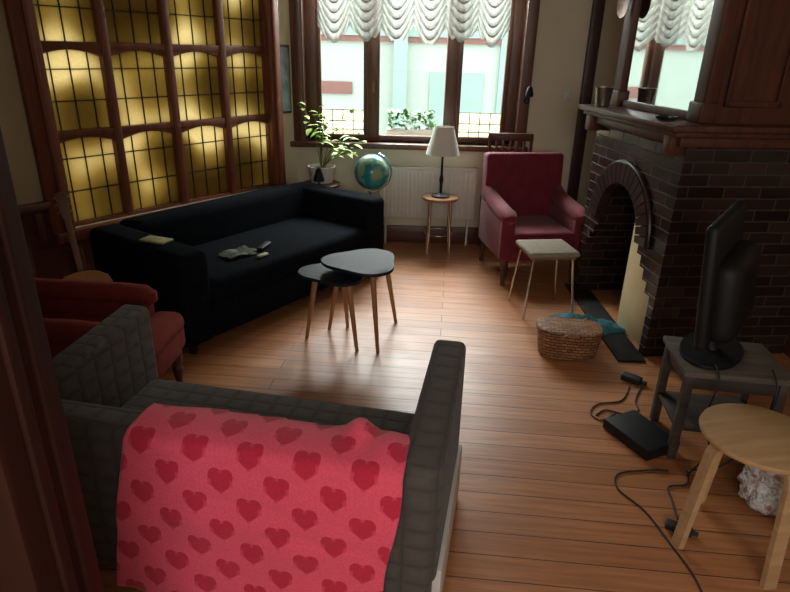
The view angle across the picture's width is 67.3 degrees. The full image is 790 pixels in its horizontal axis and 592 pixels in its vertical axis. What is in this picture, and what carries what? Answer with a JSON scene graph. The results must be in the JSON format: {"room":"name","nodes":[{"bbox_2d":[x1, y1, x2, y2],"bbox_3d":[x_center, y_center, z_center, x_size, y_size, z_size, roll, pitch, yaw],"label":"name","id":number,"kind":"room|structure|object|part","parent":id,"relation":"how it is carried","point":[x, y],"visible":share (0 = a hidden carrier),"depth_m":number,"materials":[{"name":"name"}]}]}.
{"room":"living room","nodes":[
{"label":"living room","id":0,"kind":"room"},
{"bbox_2d":[0,127,103,591],"bbox_3d":[-0.757,-0.124,0.839,0.340,2.750,0.230,2,22,0],"label":"trim","id":1,"kind":"structure","parent":0,"point":[46,541],"depth_m":0.99,"materials":[{"name":"brown wood"}]},
{"bbox_2d":[0,0,297,227],"bbox_3d":[-2.496,-1.030,2.917,0.180,2.750,5.350,17,27,33],"label":"wall","id":2,"kind":"structure","parent":0,"point":[13,120],"depth_m":3.38,"materials":[{"name":"beige paint"}]},
{"bbox_2d":[18,201,94,278],"bbox_3d":[-2.026,-0.258,3.736,0.063,0.720,3.880,17,27,33],"label":"trim","id":3,"kind":"structure","parent":2,"relation":"attached to","point":[49,259],"depth_m":3.59,"materials":[{"name":"red wood"}]},
{"bbox_2d":[2,0,285,243],"bbox_3d":[-1.482,-1.586,3.930,0.066,2.150,1.920,17,27,33],"label":"trim","id":4,"kind":"structure","parent":2,"relation":"attached to","point":[20,15],"depth_m":3.46,"materials":[{"name":"red wood"}]},
{"bbox_2d":[33,0,272,226],"bbox_3d":[-1.544,-1.451,4.060,0.090,1.702,1.850,17,27,33],"label":"window","id":5,"kind":"structure","parent":2,"relation":"in","point":[158,104],"depth_m":4.00,"materials":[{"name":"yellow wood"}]},
{"bbox_2d":[280,45,291,113],"bbox_3d":[-0.888,-1.740,4.771,0.023,0.520,0.115,17,27,33],"label":"picture frame","id":6,"kind":"object","parent":2,"relation":"attached to","point":[284,49],"visible":0.78,"depth_m":4.76,"materials":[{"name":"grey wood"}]},
{"bbox_2d":[98,241,789,591],"bbox_3d":[-0.875,0.933,2.003,6.700,0.100,7.570,2,22,0],"label":"floor","id":7,"kind":"structure","parent":0,"point":[540,507],"depth_m":2.85,"materials":[{"name":"brown wood"}]},
{"bbox_2d":[53,192,112,281],"bbox_3d":[-1.698,-0.116,3.260,0.349,0.852,0.415,-11,26,-27],"label":"acoustic guitar","id":8,"kind":"object","parent":7,"relation":"on","point":[61,198],"visible":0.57,"depth_m":3.25,"materials":[{"name":"brown wood"}]},
{"bbox_2d":[34,278,184,381],"bbox_3d":[-1.469,0.242,2.724,0.855,0.604,0.540,2,23,2],"label":"armchair","id":9,"kind":"object","parent":7,"relation":"on","point":[70,309],"visible":0.36,"depth_m":2.80,"materials":[{"name":"red fabric"}]},
{"bbox_3d":[-1.509,0.251,2.497,0.692,0.352,0.110,2,23,2],"label":"armrest","id":10,"kind":"part","parent":9,"relation":"part of","materials":[{"name":"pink fabric"}]},
{"bbox_3d":[-1.489,0.087,2.894,0.692,0.352,0.110,2,23,2],"label":"armrest","id":11,"kind":"part","parent":9,"relation":"part of","materials":[{"name":"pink fabric"}]},
{"bbox_3d":[-1.414,0.243,2.722,0.745,0.200,0.540,2,23,2],"label":"seat","id":12,"kind":"part","parent":9,"relation":"part of","materials":[{"name":"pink fabric"}]},
{"bbox_3d":[-1.093,0.355,2.980,0.060,0.210,0.060,2,23,2],"label":"leg","id":13,"kind":"part","parent":9,"relation":"part of","materials":[{"name":"brown wood"}]},
{"bbox_2d":[89,182,383,354],"bbox_3d":[-0.949,-0.306,4.042,0.887,0.626,1.820,16,27,31],"label":"sofa","id":14,"kind":"object","parent":7,"relation":"on","point":[304,223],"visible":0.78,"depth_m":3.69,"materials":[{"name":"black fabric"}]},
{"bbox_3d":[-1.405,-0.076,3.413,0.860,0.540,0.200,16,27,31],"label":"armrest","id":15,"kind":"part","parent":14,"relation":"part of","materials":[{"name":"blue fabric"}]},
{"bbox_2d":[139,235,173,244],"bbox_3d":[-1.308,-0.307,3.249,0.160,0.012,0.090,9,24,18],"label":"magazine","id":16,"kind":"object","parent":14,"relation":"on","point":[150,239],"visible":1,"depth_m":3.23,"materials":[{"name":"paper"}]},
{"bbox_3d":[-1.128,0.288,3.323,0.050,0.070,0.050,16,27,31],"label":"leg","id":17,"kind":"part","parent":14,"relation":"part of","materials":[{"name":"black plastic"}]},
{"bbox_3d":[-1.188,-0.400,4.184,0.305,0.572,1.440,16,27,31],"label":"backrest","id":18,"kind":"part","parent":14,"relation":"part of","materials":[{"name":"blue fabric"}]},
{"bbox_2d":[218,245,256,260],"bbox_3d":[-0.966,-0.268,3.651,0.130,0.026,0.200,19,28,36],"label":"magazine","id":19,"kind":"object","parent":14,"relation":"on","point":[242,251],"visible":1,"depth_m":3.64,"materials":[{"name":"grey paper"}]},
{"bbox_2d":[256,252,268,257],"bbox_3d":[-0.812,-0.251,3.634,0.035,0.014,0.080,14,26,28],"label":"remote control","id":20,"kind":"object","parent":14,"relation":"on","point":[261,255],"visible":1,"depth_m":3.62,"materials":[{"name":"plastic"}]},
{"bbox_2d":[257,241,271,250],"bbox_3d":[-0.836,-0.321,3.794,0.042,0.020,0.150,5,23,9],"label":"remote control","id":21,"kind":"object","parent":14,"relation":"on","point":[265,244],"visible":1,"depth_m":3.77,"materials":[{"name":"black plastic"}]},
{"bbox_2d":[193,215,367,302],"bbox_3d":[-0.845,-0.297,3.968,0.635,0.150,1.420,16,27,31],"label":"seat cushion","id":22,"kind":"object","parent":14,"relation":"on","point":[298,241],"depth_m":3.85,"materials":[{"name":"black fabric"}]},
{"bbox_3d":[-0.479,-0.564,4.649,0.860,0.540,0.200,16,27,31],"label":"armrest","id":23,"kind":"part","parent":14,"relation":"part of","materials":[{"name":"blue fabric"}]},
{"bbox_2d":[52,304,465,591],"bbox_3d":[-0.474,0.509,2.033,1.364,0.640,0.670,6,23,10],"label":"loveseat","id":24,"kind":"object","parent":7,"relation":"on","point":[106,378],"visible":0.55,"depth_m":1.88,"materials":[{"name":"grey fabric"}]},
{"bbox_3d":[-1.084,0.441,2.146,0.115,0.630,0.660,6,23,10],"label":"armrest","id":25,"kind":"part","parent":24,"relation":"part of","materials":[{"name":"grey fabric"}]},
{"bbox_3d":[-0.532,0.640,1.799,1.318,0.555,0.125,6,23,10],"label":"backrest","id":26,"kind":"part","parent":24,"relation":"part of","materials":[{"name":"grey fabric"}]},
{"bbox_2d":[116,403,409,591],"bbox_3d":[-0.406,0.624,1.742,0.888,0.619,0.218,6,23,10],"label":"blanket","id":27,"kind":"object","parent":24,"relation":"on","point":[209,499],"visible":1,"depth_m":1.63,"materials":[{"name":"pink fabric"}]},
{"bbox_2d":[121,379,413,434],"bbox_3d":[-0.473,0.545,2.097,1.150,0.165,0.520,6,23,10],"label":"seat cushion","id":28,"kind":"object","parent":24,"relation":"on","point":[150,391],"depth_m":2.21,"materials":[{"name":"grey fabric"}]},
{"bbox_3d":[0.128,0.485,1.895,0.115,0.460,0.660,6,23,10],"label":"armrest","id":29,"kind":"part","parent":24,"relation":"part of","materials":[{"name":"grey fabric"}]},
{"bbox_2d":[304,180,339,187],"bbox_3d":[-0.627,-0.688,5.069,0.320,0.560,0.320,2,22,0],"label":"plant stand","id":30,"kind":"object","parent":7,"relation":"on","point":[334,184],"visible":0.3,"depth_m":4.93,"materials":[{"name":"red wood"}]},
{"bbox_2d":[313,168,324,185],"bbox_3d":[-0.620,-0.970,4.828,0.092,0.145,0.092,2,22,0],"label":"lamp","id":31,"kind":"object","parent":30,"relation":"on","point":[318,177],"visible":0.88,"depth_m":4.80,"materials":[{"name":"black plastic"}]},
{"bbox_2d":[297,102,366,183],"bbox_3d":[-0.504,-1.226,4.803,0.541,0.642,0.277,13,25,25],"label":"potted plant","id":32,"kind":"object","parent":30,"relation":"on","point":[328,170],"visible":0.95,"depth_m":4.83,"materials":[{"name":"green plant"}]},
{"bbox_3d":[-0.613,-1.025,4.973,0.234,0.135,0.234,2,23,0],"label":"pot","id":33,"kind":"part","parent":32,"relation":"part of","materials":[{"name":"white ceramic"}]},
{"bbox_3d":[-0.543,-1.274,4.798,0.489,0.538,0.118,5,23,8],"label":"stem","id":34,"kind":"part","parent":32,"relation":"part of","materials":[{"name":"green plant"}]},
{"bbox_2d":[298,263,362,351],"bbox_3d":[-0.370,0.058,3.459,0.374,0.432,0.392,2,22,0],"label":"coffee table","id":35,"kind":"object","parent":7,"relation":"on","point":[316,273],"visible":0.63,"depth_m":3.34,"materials":[{"name":"black paint"}]},
{"bbox_3d":[-0.485,0.061,3.462,0.094,0.416,0.035,2,23,0],"label":"leg","id":36,"kind":"part","parent":35,"relation":"part of","materials":[{"name":"brown wood"}]},
{"bbox_3d":[-0.305,0.015,3.586,0.035,0.416,0.095,6,23,12],"label":"leg","id":37,"kind":"part","parent":35,"relation":"part of","materials":[{"name":"brown wood"}]},
{"bbox_3d":[-0.243,0.114,3.351,0.035,0.417,0.104,-15,28,-35],"label":"leg","id":38,"kind":"part","parent":35,"relation":"part of","materials":[{"name":"brown wood"}]},
{"bbox_2d":[321,248,396,352],"bbox_3d":[-0.202,0.023,3.464,0.442,0.502,0.480,2,22,0],"label":"coffee table","id":39,"kind":"object","parent":7,"relation":"on","point":[372,263],"visible":1,"depth_m":3.34,"materials":[{"name":"black paint"}]},
{"bbox_3d":[-0.358,-0.006,3.541,0.121,0.487,0.035,13,25,25],"label":"leg","id":40,"kind":"part","parent":39,"relation":"part of","materials":[{"name":"brown wood"}]},
{"bbox_3d":[-0.111,0.086,3.334,0.035,0.486,0.099,-15,28,-35],"label":"leg","id":41,"kind":"part","parent":39,"relation":"part of","materials":[{"name":"brown wood"}]},
{"bbox_3d":[-0.030,-0.036,3.633,0.035,0.489,0.149,18,28,34],"label":"leg","id":42,"kind":"part","parent":39,"relation":"part of","materials":[{"name":"brown wood"}]},
{"bbox_2d":[354,153,391,194],"bbox_3d":[-0.186,-0.734,4.836,0.280,0.856,0.296,15,26,30],"label":"globe","id":43,"kind":"object","parent":7,"relation":"on","point":[371,171],"visible":0.91,"depth_m":4.63,"materials":[{"name":"blue plastic"}]},
{"bbox_2d":[380,165,477,245],"bbox_3d":[0.256,-0.781,5.180,0.870,0.690,0.087,2,22,0],"label":"radiator","id":44,"kind":"object","parent":7,"relation":"on","point":[402,196],"visible":0.85,"depth_m":5.09,"materials":[{"name":"white metal"}]},
{"bbox_3d":[0.283,-0.879,5.106,0.800,0.430,0.027,2,23,0],"label":"panel","id":45,"kind":"part","parent":44,"relation":"part of","materials":[{"name":"white metal"}]},
{"bbox_3d":[0.283,-0.896,5.133,0.820,0.440,0.085,2,23,0],"label":"casing","id":46,"kind":"part","parent":44,"relation":"part of","materials":[{"name":"white metal"}]},
{"bbox_2d":[422,193,458,256],"bbox_3d":[0.371,-0.598,5.009,0.300,0.490,0.300,2,22,0],"label":"round stool","id":47,"kind":"object","parent":7,"relation":"on","point":[427,197],"visible":0.97,"depth_m":4.93,"materials":[{"name":"brown wood"}]},
{"bbox_3d":[0.284,-0.623,5.094,0.020,0.466,0.037,-19,30,-41],"label":"leg","id":48,"kind":"part","parent":47,"relation":"part of","materials":[{"name":"brown wood"}]},
{"bbox_3d":[0.282,-0.556,4.933,0.037,0.466,0.020,-19,30,-41],"label":"leg","id":49,"kind":"part","parent":47,"relation":"part of","materials":[{"name":"brown wood"}]},
{"bbox_3d":[0.376,-0.813,4.920,0.300,0.025,0.300,2,23,0],"label":"seat","id":50,"kind":"part","parent":47,"relation":"part of","materials":[{"name":"brown wood"}]},
{"bbox_2d":[426,125,459,197],"bbox_3d":[0.384,-1.084,4.807,0.274,0.560,0.274,2,22,0],"label":"table lamp","id":51,"kind":"object","parent":47,"relation":"on","point":[443,142],"visible":1,"depth_m":4.67,"materials":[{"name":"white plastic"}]},
{"bbox_3d":[0.382,-1.010,4.838,0.036,0.360,0.036,2,23,0],"label":"stem","id":52,"kind":"part","parent":51,"relation":"part of","materials":[{"name":"black plastic"}]},
{"bbox_3d":[0.388,-1.244,4.741,0.274,0.215,0.274,2,23,0],"label":"lamp shade","id":53,"kind":"part","parent":51,"relation":"part of","materials":[{"name":"white fabric"}]},
{"bbox_3d":[0.459,-0.618,5.094,0.037,0.466,0.020,-19,30,-41],"label":"leg","id":54,"kind":"part","parent":47,"relation":"part of","materials":[{"name":"brown wood"}]},
{"bbox_3d":[0.457,-0.551,4.933,0.020,0.466,0.037,-19,30,-41],"label":"leg","id":55,"kind":"part","parent":47,"relation":"part of","materials":[{"name":"brown wood"}]},
{"bbox_2d":[477,132,533,245],"bbox_3d":[0.913,-0.870,5.013,0.360,1.015,0.265,2,22,0],"label":"dining chair","id":56,"kind":"object","parent":7,"relation":"on","point":[503,137],"visible":0.42,"depth_m":4.72,"materials":[{"name":"red wood"}]},
{"bbox_3d":[0.752,-0.658,5.229,0.030,0.450,0.030,11,24,21],"label":"leg","id":57,"kind":"part","parent":56,"relation":"part of","materials":[{"name":"red wood"}]},
{"bbox_3d":[0.917,-1.034,4.820,0.360,0.565,0.033,2,23,0],"label":"backrest","id":58,"kind":"part","parent":56,"relation":"part of","materials":[{"name":"red wood"}]},
{"bbox_2d":[478,152,584,285],"bbox_3d":[1.038,-0.603,4.541,0.666,0.895,0.698,-2,23,-8],"label":"armchair","id":59,"kind":"object","parent":7,"relation":"on","point":[524,197],"visible":0.79,"depth_m":4.57,"materials":[{"name":"red fabric"}]},
{"bbox_3d":[0.722,-0.388,4.888,0.044,0.217,0.077,-2,23,-8],"label":"leg","id":60,"kind":"part","parent":59,"relation":"part of","materials":[{"name":"brown wood"}]},
{"bbox_3d":[0.771,-0.573,4.475,0.116,0.470,0.633,-2,23,-8],"label":"armrest","id":61,"kind":"part","parent":59,"relation":"part of","materials":[{"name":"red fabric"}]},
{"bbox_3d":[0.802,-0.179,4.389,0.060,0.210,0.060,-2,23,-8],"label":"leg","id":62,"kind":"part","parent":59,"relation":"part of","materials":[{"name":"brown wood"}]},
{"bbox_3d":[1.004,-0.816,4.724,0.620,0.644,0.190,-2,23,-8],"label":"backrest","id":63,"kind":"part","parent":59,"relation":"part of","materials":[{"name":"red fabric"}]},
{"bbox_3d":[1.042,-0.456,4.550,0.480,0.210,0.545,-2,23,-8],"label":"seat","id":64,"kind":"part","parent":59,"relation":"part of","materials":[{"name":"red fabric"}]},
{"bbox_3d":[1.315,-0.591,4.554,0.116,0.470,0.633,-2,23,-8],"label":"armrest","id":65,"kind":"part","parent":59,"relation":"part of","materials":[{"name":"red fabric"}]},
{"bbox_3d":[1.336,-0.197,4.467,0.060,0.210,0.060,-2,23,-8],"label":"leg","id":66,"kind":"part","parent":59,"relation":"part of","materials":[{"name":"brown wood"}]},
{"bbox_2d":[507,239,579,319],"bbox_3d":[0.983,-0.117,3.935,0.350,0.454,0.330,-2,23,-7],"label":"stool","id":67,"kind":"object","parent":7,"relation":"on","point":[535,249],"visible":0.94,"depth_m":3.81,"materials":[{"name":"beige fabric"}]},
{"bbox_3d":[0.818,-0.146,4.051,0.068,0.412,0.015,18,27,34],"label":"leg","id":68,"kind":"part","parent":67,"relation":"part of","materials":[{"name":"brown wood"}]},
{"bbox_3d":[0.854,-0.041,3.797,0.015,0.412,0.068,18,27,34],"label":"leg","id":69,"kind":"part","parent":67,"relation":"part of","materials":[{"name":"beige wood"}]},
{"bbox_3d":[0.988,-0.287,3.865,0.290,0.018,0.270,-2,23,-7],"label":"seat frame","id":70,"kind":"part","parent":67,"relation":"part of","materials":[{"name":"silver metal"}]},
{"bbox_3d":[0.989,-0.310,3.855,0.330,0.035,0.310,-2,23,-7],"label":"seat","id":71,"kind":"part","parent":67,"relation":"part of","materials":[{"name":"beige fabric"}]},
{"bbox_3d":[1.112,-0.155,4.089,0.015,0.412,0.068,18,27,34],"label":"leg","id":72,"kind":"part","parent":67,"relation":"part of","materials":[{"name":"brown wood"}]},
{"bbox_3d":[1.148,-0.049,3.835,0.068,0.412,0.015,18,27,34],"label":"leg","id":73,"kind":"part","parent":67,"relation":"part of","materials":[{"name":"silver metal"}]},
{"bbox_2d":[536,316,603,360],"bbox_3d":[0.992,0.247,3.403,0.376,0.188,0.255,5,23,7],"label":"wicker basket","id":74,"kind":"object","parent":7,"relation":"on","point":[562,338],"visible":1,"depth_m":3.33,"materials":[{"name":"brown wicker"}]},
{"bbox_3d":[0.996,0.173,3.384,0.376,0.038,0.233,5,23,7],"label":"lid","id":75,"kind":"part","parent":74,"relation":"part of","materials":[{"name":"wicker"}]},
{"bbox_3d":[0.976,0.234,3.268,0.132,0.047,0.012,5,23,7],"label":"handle","id":76,"kind":"part","parent":74,"relation":"part of","materials":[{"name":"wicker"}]},
{"bbox_2d":[565,284,645,362],"bbox_3d":[1.347,0.142,3.903,0.160,0.015,1.190,2,22,0],"label":"hearth slab","id":77,"kind":"object","parent":7,"relation":"on","point":[620,346],"visible":0.71,"depth_m":3.65,"materials":[{"name":"stone"}]},
{"bbox_2d":[551,312,625,335],"bbox_3d":[1.230,0.152,3.748,0.452,0.072,0.302,2,23,1],"label":"cloth","id":78,"kind":"object","parent":77,"relation":"on","point":[608,327],"visible":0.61,"depth_m":3.71,"materials":[{"name":"teal fabric"}]},
{"bbox_2d":[590,386,629,420],"bbox_3d":[1.101,0.533,2.951,0.408,0.008,0.108,-16,28,-36],"label":"cable","id":79,"kind":"object","parent":7,"relation":"on","point":[629,386],"visible":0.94,"depth_m":2.94,"materials":[{"name":"black rubber"}]},
{"bbox_2d":[596,386,641,415],"bbox_3d":[1.161,0.540,2.939,0.427,0.008,0.118,-17,29,-37],"label":"cable","id":80,"kind":"object","parent":7,"relation":"on","point":[599,412],"visible":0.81,"depth_m":2.89,"materials":[{"name":"black rubber"}]},
{"bbox_2d":[620,371,646,385],"bbox_3d":[1.270,0.443,3.146,0.130,0.032,0.055,19,28,36],"label":"power adapter","id":81,"kind":"object","parent":7,"relation":"on","point":[626,376],"visible":1,"depth_m":3.13,"materials":[{"name":"black plastic"}]},
{"bbox_2d":[603,410,679,460],"bbox_3d":[1.104,0.622,2.670,0.190,0.055,0.270,-9,25,-23],"label":"media box","id":82,"kind":"object","parent":7,"relation":"on","point":[634,430],"visible":0.94,"depth_m":2.64,"materials":[{"name":"black plastic"}]},
{"bbox_2d":[614,469,702,591],"bbox_3d":[0.953,0.844,2.191,0.231,0.008,0.691,6,23,11],"label":"cable","id":83,"kind":"object","parent":7,"relation":"on","point":[619,473],"visible":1,"depth_m":2.23,"materials":[{"name":"black rubber"}]},
{"bbox_2d":[667,471,688,519],"bbox_3d":[1.118,0.779,2.359,0.069,0.008,0.324,15,26,29],"label":"cable","id":84,"kind":"object","parent":7,"relation":"on","point":[687,482],"visible":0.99,"depth_m":2.37,"materials":[{"name":"black rubber"}]},
{"bbox_2d":[574,0,789,356],"bbox_3d":[1.777,-1.121,3.405,1.000,2.750,1.230,-1,23,-5],"label":"fireplace","id":85,"kind":"object","parent":7,"relation":"on","point":[656,187],"visible":0.98,"depth_m":3.21,"materials":[{"name":"brick"}]},
{"bbox_2d":[595,87,613,106],"bbox_3d":[1.324,-1.267,3.769,0.116,0.115,0.116,2,22,0],"label":"metal pot","id":86,"kind":"object","parent":85,"relation":"on","point":[603,95],"visible":1,"depth_m":3.73,"materials":[{"name":"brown metal"}]},
{"bbox_3d":[1.388,-0.617,3.637,0.024,0.424,0.846,-1,23,-5],"label":"arch moulding","id":87,"kind":"part","parent":85,"relation":"part of","materials":[{"name":"brick"}]},
{"bbox_2d":[617,0,629,17],"bbox_3d":[1.411,-1.798,3.645,0.018,0.164,0.164,-1,23,-5],"label":"plate","id":88,"kind":"object","parent":85,"relation":"attached to","point":[622,5],"visible":1,"depth_m":3.67,"materials":[{"name":"white ceramic"}]},
{"bbox_2d":[656,115,677,119],"bbox_3d":[1.405,-0.922,3.067,0.110,0.020,0.110,2,22,0],"label":"dish","id":89,"kind":"object","parent":85,"relation":"on","point":[661,117],"visible":1,"depth_m":3.03,"materials":[{"name":"black plastic"}]},
{"bbox_2d":[623,0,713,110],"bbox_3d":[1.527,-1.683,3.184,0.025,1.255,0.840,-1,23,-5],"label":"mirror","id":90,"kind":"object","parent":85,"relation":"attached to","point":[667,38],"depth_m":3.31,"materials":[{"name":"clear mirror"}]},
{"bbox_2d":[578,104,789,155],"bbox_3d":[1.774,-0.978,3.464,1.000,0.160,1.230,-1,23,-5],"label":"mantel shelf","id":91,"kind":"object","parent":85,"relation":"attached to","point":[638,126],"depth_m":2.99,"materials":[{"name":"red wood"}]},
{"bbox_2d":[665,518,698,537],"bbox_3d":[1.047,0.850,2.164,0.110,0.024,0.040,14,26,28],"label":"plug","id":92,"kind":"object","parent":7,"relation":"on","point":[670,524],"visible":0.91,"depth_m":2.17,"materials":[{"name":"black plastic"}]},
{"bbox_2d":[649,336,789,458],"bbox_3d":[1.399,0.458,2.599,0.420,0.432,0.340,5,23,7],"label":"side table","id":93,"kind":"object","parent":7,"relation":"on","point":[753,375],"visible":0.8,"depth_m":2.48,"materials":[{"name":"grey wood"}]},
{"bbox_3d":[1.241,0.402,2.755,0.035,0.410,0.035,5,23,7],"label":"leg","id":94,"kind":"part","parent":93,"relation":"part of","materials":[{"name":"grey wood"}]},
{"bbox_3d":[1.199,0.507,2.498,0.035,0.410,0.035,5,23,7],"label":"leg","id":95,"kind":"part","parent":93,"relation":"part of","materials":[{"name":"grey wood"}]},
{"bbox_2d":[658,391,747,432],"bbox_3d":[1.397,0.519,2.624,0.380,0.018,0.300,5,23,7],"label":"shelf","id":96,"kind":"object","parent":93,"relation":"attached to","point":[698,403],"depth_m":2.67,"materials":[{"name":"grey wood"}]},
{"bbox_2d":[679,200,760,369],"bbox_3d":[1.371,-0.041,2.447,0.240,0.605,0.580,18,27,34],"label":"television","id":97,"kind":"object","parent":93,"relation":"on","point":[730,263],"visible":1,"depth_m":2.29,"materials":[{"name":"black plastic"}]},
{"bbox_2d":[685,364,719,476],"bbox_3d":[1.270,0.515,2.408,0.063,0.460,0.158,15,26,29],"label":"cable","id":98,"kind":"object","parent":97,"relation":"hanging from","point":[716,367],"visible":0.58,"depth_m":2.37,"materials":[{"name":"black rubber"}]},
{"bbox_3d":[1.597,0.430,2.708,0.035,0.410,0.035,5,23,7],"label":"leg","id":99,"kind":"part","parent":93,"relation":"part of","materials":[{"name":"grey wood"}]},
{"bbox_3d":[1.555,0.535,2.452,0.035,0.410,0.035,5,23,7],"label":"leg","id":100,"kind":"part","parent":93,"relation":"part of","materials":[{"name":"grey wood"}]},
{"bbox_2d":[671,403,789,589],"bbox_3d":[1.208,0.668,2.044,0.380,0.463,0.380,-18,30,-40],"label":"round stool","id":101,"kind":"object","parent":7,"relation":"on","point":[756,437],"visible":1,"depth_m":1.95,"materials":[{"name":"brown wood"}]},
{"bbox_3d":[1.089,0.681,2.035,0.180,0.438,0.045,-1,23,-6],"label":"leg","id":102,"kind":"part","parent":101,"relation":"part of","materials":[{"name":"brown wood"}]},
{"bbox_3d":[1.194,0.633,2.159,0.045,0.438,0.180,-1,23,-6],"label":"leg","id":103,"kind":"part","parent":101,"relation":"part of","materials":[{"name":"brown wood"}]},
{"bbox_3d":[1.213,0.465,1.960,0.380,0.025,0.380,-1,23,-6],"label":"seat","id":104,"kind":"part","parent":101,"relation":"part of","materials":[{"name":"brown wood"}]},
{"bbox_3d":[1.221,0.725,1.939,0.045,0.438,0.180,-1,23,-6],"label":"leg","id":105,"kind":"part","parent":101,"relation":"part of","materials":[{"name":"brown wood"}]},
{"bbox_2d":[691,369,777,470],"bbox_3d":[1.370,0.518,2.396,0.247,0.470,0.087,2,22,0],"label":"cable","id":106,"kind":"object","parent":7,"relation":"on","point":[773,372],"visible":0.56,"depth_m":2.33,"materials":[{"name":"black rubber"}]},
{"bbox_2d":[737,464,783,515],"bbox_3d":[1.481,0.664,2.261,0.286,0.316,0.260,9,24,17],"label":"plastic bag","id":107,"kind":"object","parent":7,"relation":"on","point":[761,490],"visible":0.45,"depth_m":2.22,"materials":[{"name":"white plastic"}]},
{"bbox_2d":[297,0,624,226],"bbox_3d":[0.647,-1.802,4.978,3.800,2.750,0.250,2,22,0],"label":"wall","id":108,"kind":"structure","parent":0,"point":[563,25],"depth_m":4.93,"materials":[{"name":"beige paint"}]},
{"bbox_2d":[289,0,539,151],"bbox_3d":[0.141,-2.152,4.720,2.010,1.930,0.170,2,22,0],"label":"trim","id":109,"kind":"structure","parent":108,"relation":"attached to","point":[296,7],"depth_m":4.86,"materials":[{"name":"brown wood"}]},
{"bbox_2d":[317,0,511,47],"bbox_3d":[0.152,-2.358,4.553,1.500,0.802,0.072,2,22,0],"label":"lace valance","id":110,"kind":"object","parent":108,"relation":"hanging from","point":[461,19],"visible":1,"depth_m":4.63,"materials":[{"name":"white fabric"}]},
{"bbox_2d":[304,0,525,143],"bbox_3d":[0.149,-2.066,4.840,1.790,1.580,0.154,2,22,0],"label":"window","id":111,"kind":"structure","parent":108,"relation":"in","point":[468,127],"depth_m":4.99,"materials":[{"name":"brown wood"}]},
{"bbox_3d":[0.139,-1.486,5.124,1.540,0.210,0.004,2,23,0],"label":"leaded pane","id":112,"kind":"part","parent":111,"relation":"part of","materials":[{"name":"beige glass"}]},
{"bbox_2d":[383,225,480,243],"bbox_3d":[0.325,-0.555,5.346,2.340,0.150,0.030,2,22,0],"label":"baseboard","id":113,"kind":"structure","parent":108,"relation":"attached to","point":[395,233],"depth_m":5.33,"materials":[{"name":"red wood"}]},
{"bbox_2d":[523,86,533,103],"bbox_3d":[1.083,-1.627,4.811,0.068,0.145,0.124,2,22,0],"label":"wall lamp","id":114,"kind":"object","parent":108,"relation":"attached to","point":[529,93],"visible":1,"depth_m":4.76,"materials":[{"name":"black plastic"}]},
{"bbox_3d":[1.083,-1.646,4.773,0.068,0.080,0.068,2,23,0],"label":"lamp shade","id":115,"kind":"part","parent":114,"relation":"part of","materials":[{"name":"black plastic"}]},
{"bbox_2d":[563,92,571,101],"bbox_3d":[1.423,-1.643,4.891,0.060,0.080,0.018,2,22,0],"label":"light switch","id":116,"kind":"object","parent":108,"relation":"attached to","point":[567,95],"visible":1,"depth_m":4.89,"materials":[{"name":"white plastic"}]},
{"bbox_2d":[567,0,605,201],"bbox_3d":[1.571,-1.720,4.840,0.090,2.750,0.050,2,22,0],"label":"trim","id":117,"kind":"structure","parent":108,"relation":"attached to","point":[598,6],"depth_m":4.83,"materials":[{"name":"brown wood"}]},
{"bbox_3d":[0.136,-1.367,5.424,2.000,0.060,0.230,1,23,0],"label":"trim","id":118,"kind":"structure","parent":108,"relation":"attached to","visible":0},
{"bbox_2d":[386,108,439,135],"bbox_3d":[0.159,-1.534,5.351,0.500,0.305,0.261,2,22,0],"label":"window box","id":119,"kind":"object","parent":118,"relation":"on","point":[392,130],"visible":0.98,"depth_m":5.30,"materials":[{"name":"green plant"}]},
{"bbox_3d":[2.433,-0.278,1.412,0.150,2.750,7.470,1,23,0],"label":"wall","id":120,"kind":"structure","parent":0,"visible":0},
{"bbox_2d":[783,330,789,357],"bbox_3d":[2.306,0.559,1.814,0.060,0.890,7.370,2,22,0],"label":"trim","id":121,"kind":"structure","parent":120,"relation":"attached to","point":[786,350],"depth_m":3.48,"materials":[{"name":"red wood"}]},
{"label":"outside","id":122,"kind":"structure","parent":0,"visible":0},
{"bbox_3d":[1.024,-0.912,14.548,30.000,0.200,16.400,1,23,0],"label":"pavement","id":123,"kind":"object","parent":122,"visible":0},
{"bbox_2d":[321,26,507,133],"bbox_3d":[1.107,-4.062,12.486,20.000,7.200,0.800,2,22,0],"label":"neighbouring house","id":124,"kind":"structure","parent":123,"relation":"on","point":[412,72],"depth_m":12.15,"materials":[{"name":"white paint"}]}
]}

